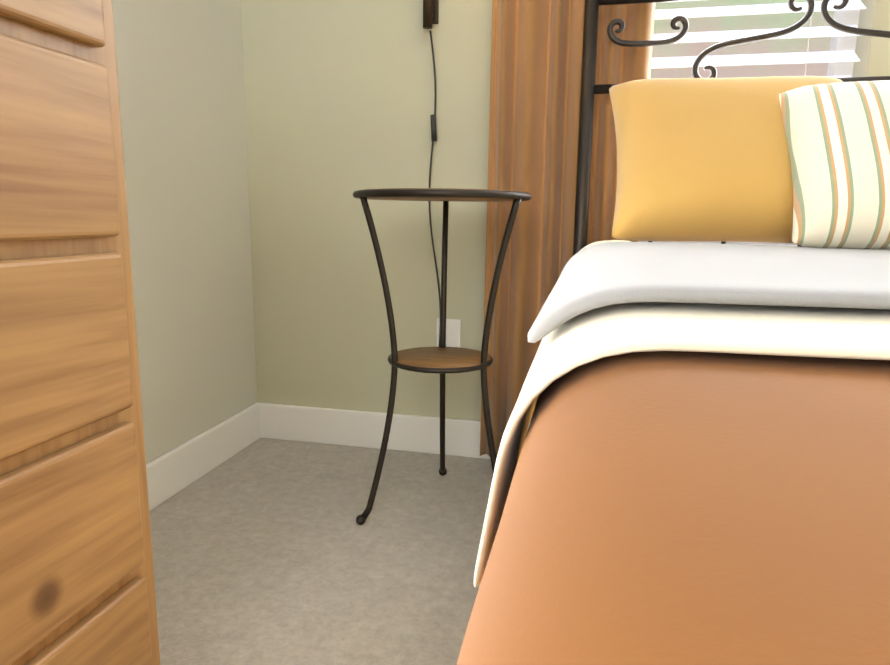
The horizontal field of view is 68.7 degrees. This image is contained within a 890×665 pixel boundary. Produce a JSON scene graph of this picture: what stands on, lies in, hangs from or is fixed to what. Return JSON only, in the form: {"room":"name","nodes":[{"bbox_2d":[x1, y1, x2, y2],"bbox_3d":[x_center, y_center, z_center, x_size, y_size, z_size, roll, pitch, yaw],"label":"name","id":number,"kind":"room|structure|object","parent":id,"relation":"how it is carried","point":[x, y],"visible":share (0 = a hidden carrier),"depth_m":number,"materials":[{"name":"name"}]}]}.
{"room":"bedroom","nodes":[
{"label":"bedroom","id":0,"kind":"room"},
{"bbox_2d":[112,0,256,463],"bbox_3d":[-1.163,-0.787,-0.265,0.180,3.050,4.450,3,10,12],"label":"wall","id":1,"kind":"structure","parent":0,"point":[180,68],"depth_m":1.69,"materials":[{"name":"paint"}]},
{"bbox_2d":[146,403,261,510],"bbox_3d":[-1.086,0.662,-0.025,0.016,0.115,4.450,3,10,12],"label":"baseboard","id":2,"kind":"structure","parent":1,"relation":"attached to","point":[174,471],"depth_m":1.78,"materials":[{"name":"white wood"}]},
{"bbox_2d":[149,438,492,664],"bbox_3d":[0.641,0.867,-0.382,3.920,0.120,4.810,3,10,12],"label":"floor","id":3,"kind":"structure","parent":0,"point":[266,551],"depth_m":1.38,"materials":[{"name":"carpet"}]},
{"bbox_2d":[0,0,160,664],"bbox_3d":[-0.711,0.105,0.244,0.552,1.125,1.242,3,10,12],"label":"dresser","id":4,"kind":"object","parent":3,"relation":"on","point":[77,584],"visible":1,"depth_m":0.65,"materials":[{"name":"brown wood"}]},
{"bbox_2d":[353,188,531,524],"bbox_3d":[-0.009,0.057,1.559,0.408,0.770,0.417,3,10,12],"label":"side table","id":5,"kind":"object","parent":3,"relation":"on","point":[442,359],"visible":0.92,"depth_m":1.49,"materials":[{"name":"metal"}]},
{"bbox_2d":[457,0,889,664],"bbox_3d":[0.837,-0.037,0.480,1.642,1.358,2.137,3,10,12],"label":"bed","id":6,"kind":"object","parent":3,"relation":"on","point":[693,464],"visible":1,"depth_m":0.29,"materials":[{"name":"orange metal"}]},
{"bbox_2d":[527,241,889,664],"bbox_3d":[0.894,-0.039,0.654,1.554,0.051,0.800,3,10,12],"label":"blanket","id":7,"kind":"object","parent":6,"relation":"on","point":[842,281],"depth_m":0.47,"materials":[{"name":"orange fabric"}]},
{"bbox_2d":[609,75,885,244],"bbox_3d":[0.563,-0.341,1.269,0.500,0.420,0.150,2,-28,8],"label":"pillow","id":8,"kind":"object","parent":6,"relation":"on","point":[699,159],"depth_m":1.20,"materials":[{"name":"yellow fabric"}]},
{"bbox_2d":[775,76,889,254],"bbox_3d":[0.807,-0.285,1.088,0.470,0.400,0.140,4,-33,15],"label":"pillow","id":9,"kind":"object","parent":6,"relation":"on","point":[832,140],"depth_m":1.06,"materials":[{"name":"white fabric"}]},
{"bbox_2d":[241,0,889,420],"bbox_3d":[1.167,-1.088,1.561,3.920,3.050,0.180,3,10,12],"label":"wall","id":10,"kind":"structure","parent":0,"point":[339,102],"depth_m":1.91,"materials":[{"name":"paint"}]},
{"bbox_2d":[262,403,489,458],"bbox_3d":[1.133,0.373,1.726,3.510,0.115,0.016,3,10,12],"label":"baseboard","id":11,"kind":"structure","parent":10,"relation":"attached to","point":[410,433],"depth_m":2.02,"materials":[{"name":"white wood"}]},
{"bbox_2d":[423,0,440,346],"bbox_3d":[0.083,-0.716,1.557,0.383,1.634,0.427,3,10,12],"label":"sconce","id":12,"kind":"object","parent":10,"relation":"attached to","point":[430,12],"visible":0.88,"depth_m":1.79,"materials":[{"name":"brown metal"}]},
{"bbox_2d":[437,318,460,347],"bbox_3d":[0.010,0.017,1.923,0.072,0.116,0.007,3,10,12],"label":"electrical outlet plate","id":13,"kind":"object","parent":10,"relation":"attached to","point":[453,332],"visible":0.46,"depth_m":1.92,"materials":[{"name":"white plastic"}]},
{"bbox_2d":[480,0,654,456],"bbox_3d":[1.107,-0.859,1.456,2.210,2.576,0.125,3,10,12],"label":"curtains","id":14,"kind":"object","parent":10,"relation":"attached to","point":[536,67],"visible":0.44,"depth_m":1.69,"materials":[{"name":"brown fabric"}]},
{"bbox_2d":[639,0,860,244],"bbox_3d":[1.126,-1.049,1.543,1.670,1.920,0.185,3,10,12],"label":"window","id":15,"kind":"structure","parent":10,"relation":"in","point":[845,17],"depth_m":1.71,"materials":[{"name":"white"}]},
{"bbox_2d":[651,0,865,246],"bbox_3d":[1.125,-1.095,1.528,1.586,1.820,0.057,3,10,12],"label":"window blinds","id":16,"kind":"object","parent":15,"relation":"attached to","point":[772,58],"visible":0.15,"depth_m":1.66,"materials":[{"name":"white plastic"}]},
{"label":"outside","id":17,"kind":"structure","parent":0,"visible":0},
{"bbox_2d":[650,0,834,78],"bbox_3d":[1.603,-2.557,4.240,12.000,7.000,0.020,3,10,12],"label":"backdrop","id":18,"kind":"structure","parent":17,"point":[770,71],"depth_m":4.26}
]}

